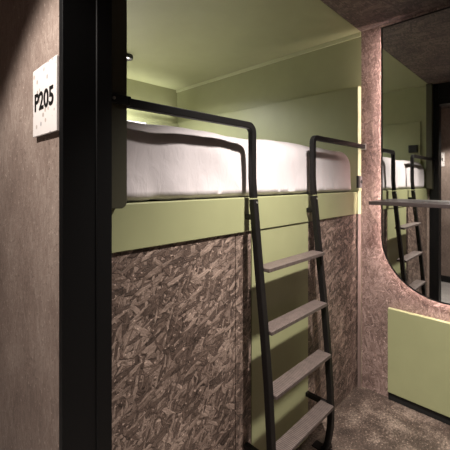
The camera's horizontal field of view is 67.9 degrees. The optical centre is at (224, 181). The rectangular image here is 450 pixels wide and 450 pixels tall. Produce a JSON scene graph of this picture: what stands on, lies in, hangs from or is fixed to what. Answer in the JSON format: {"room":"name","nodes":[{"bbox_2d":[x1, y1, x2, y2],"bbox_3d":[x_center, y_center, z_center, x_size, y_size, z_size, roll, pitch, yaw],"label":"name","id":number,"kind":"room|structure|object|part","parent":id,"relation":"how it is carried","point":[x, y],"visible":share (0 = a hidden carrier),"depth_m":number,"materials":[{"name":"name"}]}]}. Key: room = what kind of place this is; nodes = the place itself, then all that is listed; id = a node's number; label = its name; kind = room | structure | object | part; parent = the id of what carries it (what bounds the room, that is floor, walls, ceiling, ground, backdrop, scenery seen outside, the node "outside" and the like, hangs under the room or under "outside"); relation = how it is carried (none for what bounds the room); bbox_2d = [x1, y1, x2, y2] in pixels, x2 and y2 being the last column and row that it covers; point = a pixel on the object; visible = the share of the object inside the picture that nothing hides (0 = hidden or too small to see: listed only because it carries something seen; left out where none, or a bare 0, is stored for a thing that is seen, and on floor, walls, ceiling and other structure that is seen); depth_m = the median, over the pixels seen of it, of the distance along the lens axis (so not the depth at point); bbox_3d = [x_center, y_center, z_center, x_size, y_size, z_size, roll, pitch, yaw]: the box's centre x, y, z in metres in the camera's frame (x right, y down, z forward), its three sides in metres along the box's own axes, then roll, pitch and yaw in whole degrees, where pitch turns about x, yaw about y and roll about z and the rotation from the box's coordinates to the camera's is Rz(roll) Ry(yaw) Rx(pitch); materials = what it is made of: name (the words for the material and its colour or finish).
{"room":"capsule hotel room","nodes":[
{"label":"capsule hotel room","id":0,"kind":"room"},
{"bbox_2d":[0,0,58,449],"bbox_3d":[-1.266,0.183,1.759,2.528,2.400,0.114,0,0,45],"label":"wall","id":1,"kind":"structure","parent":0,"point":[29,29],"depth_m":1.04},
{"bbox_2d":[33,55,58,137],"bbox_3d":[-0.483,-0.223,0.901,0.188,0.189,0.012,0,0,45],"label":"room sign","id":2,"kind":"object","parent":1,"relation":"attached to","point":[46,77],"visible":1,"depth_m":0.88,"materials":[{"name":"white plastic"}]},
{"bbox_2d":[59,0,111,449],"bbox_3d":[-0.029,0.184,0.541,1.062,2.398,0.126,0,0,45],"label":"door frame","id":3,"kind":"structure","parent":1,"relation":"in","point":[85,26],"depth_m":0.85,"materials":[{"name":"black metal"}]},
{"bbox_2d":[127,78,176,122],"bbox_3d":[-1.179,0.183,3.118,0.100,2.400,1.937,0,0,45],"label":"wall","id":4,"kind":"structure","parent":0,"point":[138,90],"depth_m":3.47,"materials":[{"name":"green paint"}]},
{"bbox_2d":[127,116,178,126],"bbox_3d":[-1.141,-0.280,3.033,0.075,0.705,1.805,0,0,45],"label":"lining","id":5,"kind":"object","parent":4,"relation":"attached to","point":[129,118],"visible":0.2,"depth_m":3.38,"materials":[{"name":"green paint"}]},
{"bbox_2d":[127,0,449,89],"bbox_3d":[0.667,-1.066,1.303,5.277,0.102,1.937,0,0,45],"label":"ceiling","id":6,"kind":"structure","parent":0,"point":[173,44],"depth_m":2.23,"materials":[{"name":"green paint"}]},
{"bbox_2d":[127,53,132,60],"bbox_3d":[-0.786,-1.000,2.680,0.096,0.030,0.096,0,0,45],"label":"recessed light","id":7,"kind":"object","parent":6,"relation":"in","point":[129,56],"visible":0.51,"depth_m":2.66,"materials":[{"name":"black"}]},
{"bbox_2d":[177,4,449,396],"bbox_3d":[1.346,0.183,1.923,5.177,2.400,0.100,0,0,45],"label":"wall","id":8,"kind":"structure","parent":0,"point":[382,289],"depth_m":2.25,"materials":[{"name":"brown paint"}]},
{"bbox_2d":[178,86,357,190],"bbox_3d":[0.199,-0.292,2.960,1.977,0.710,0.030,0,0,45],"label":"wall panel","id":9,"kind":"object","parent":8,"relation":"attached to","point":[334,114],"visible":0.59,"depth_m":2.53,"materials":[{"name":"green paint"}]},
{"bbox_2d":[176,32,360,92],"bbox_3d":[0.190,-1.000,2.983,2.042,0.027,0.010,0,0,45],"label":"crown molding","id":10,"kind":"structure","parent":8,"relation":"attached to","point":[356,35],"depth_m":2.73,"materials":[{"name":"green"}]},
{"bbox_2d":[369,200,449,208],"bbox_3d":[1.255,0.124,1.728,0.934,0.022,0.204,0,0,45],"label":"wall shelf","id":11,"kind":"object","parent":8,"relation":"attached to","point":[427,204],"visible":1,"depth_m":1.84,"materials":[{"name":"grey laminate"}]},
{"bbox_2d":[381,6,449,304],"bbox_3d":[1.344,-0.146,1.820,0.935,1.673,0.050,0,0,45],"label":"mirror","id":12,"kind":"object","parent":8,"relation":"attached to","point":[415,52],"visible":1,"depth_m":1.98,"materials":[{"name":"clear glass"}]},
{"bbox_2d":[388,307,449,424],"bbox_3d":[1.381,1.091,1.798,0.952,0.583,0.030,0,0,45],"label":"cabinet","id":13,"kind":"object","parent":8,"relation":"attached to","point":[418,345],"visible":1,"depth_m":2.00,"materials":[{"name":"green paint"}]},
{"bbox_2d":[296,385,449,449],"bbox_3d":[1.406,1.433,0.576,3.203,0.100,1.937,0,0,45],"label":"floor","id":14,"kind":"structure","parent":0,"point":[366,419],"depth_m":1.88,"materials":[{"name":"brown carpet"}]},
{"bbox_2d":[112,0,360,449],"bbox_3d":[-0.406,0.185,2.290,2.004,2.396,1.834,0,0,45],"label":"bunk bed","id":15,"kind":"object","parent":14,"relation":"on","point":[187,374],"visible":0.81,"depth_m":1.31,"materials":[{"name":"green paint"}]},
{"bbox_3d":[-0.329,-0.468,0.976,0.052,1.090,0.068,0,0,45],"label":"post","id":16,"kind":"part","parent":15,"relation":"part of","materials":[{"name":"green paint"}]},
{"bbox_3d":[-0.181,0.799,1.203,0.040,1.168,0.599,0,0,45],"label":"panel","id":17,"kind":"part","parent":15,"relation":"part of","materials":[{"name":"brown wood"}]},
{"bbox_2d":[112,93,365,449],"bbox_3d":[0.328,0.565,1.571,0.164,1.643,1.828,0,0,45],"label":"ladder","id":18,"kind":"object","parent":15,"relation":"attached to","point":[324,408],"visible":0.98,"depth_m":1.45,"materials":[{"name":"black metal"}]},
{"bbox_3d":[-0.085,-0.091,1.210,0.032,0.319,0.607,0,0,45],"label":"hand rail","id":19,"kind":"part","parent":18,"relation":"part of","materials":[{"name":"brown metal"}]},
{"bbox_3d":[0.155,0.729,1.381,0.123,1.314,0.030,0,0,45],"label":"rail","id":20,"kind":"part","parent":18,"relation":"part of","materials":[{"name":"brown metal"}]},
{"bbox_3d":[0.503,1.379,1.738,0.090,0.007,0.052,0,0,45],"label":"foot plate","id":21,"kind":"part","parent":18,"relation":"part of","materials":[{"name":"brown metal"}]},
{"bbox_3d":[0.505,0.729,1.736,0.123,1.314,0.030,0,0,45],"label":"rail","id":22,"kind":"part","parent":18,"relation":"part of","materials":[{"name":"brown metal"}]},
{"bbox_3d":[0.698,-0.091,2.006,0.032,0.319,0.682,0,0,45],"label":"hand rail","id":23,"kind":"part","parent":18,"relation":"part of","materials":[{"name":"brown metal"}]},
{"bbox_2d":[127,121,350,201],"bbox_3d":[-0.414,-0.078,2.308,1.920,0.285,1.759,0,0,45],"label":"mattress","id":24,"kind":"object","parent":15,"relation":"on","point":[164,162],"visible":0.64,"depth_m":1.33,"materials":[{"name":"white fabric"}]},
{"bbox_3d":[0.066,0.799,1.455,0.040,1.168,0.100,0,0,45],"label":"panel","id":25,"kind":"part","parent":15,"relation":"part of","materials":[{"name":"brown wood"}]},
{"bbox_3d":[0.269,0.800,1.659,0.043,1.166,0.474,0,0,45],"label":"access panel","id":26,"kind":"part","parent":15,"relation":"part of","materials":[{"name":"green paint"}]},
{"bbox_3d":[0.664,0.799,2.063,0.040,1.168,0.652,0,0,45],"label":"panel","id":27,"kind":"part","parent":15,"relation":"part of","materials":[{"name":"brown wood"}]},
{"bbox_2d":[356,176,362,190],"bbox_3d":[0.905,0.009,2.249,0.024,0.103,0.051,0,0,45],"label":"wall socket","id":28,"kind":"object","parent":15,"relation":"attached to","point":[359,181],"visible":1,"depth_m":2.24,"materials":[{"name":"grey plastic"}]}
]}

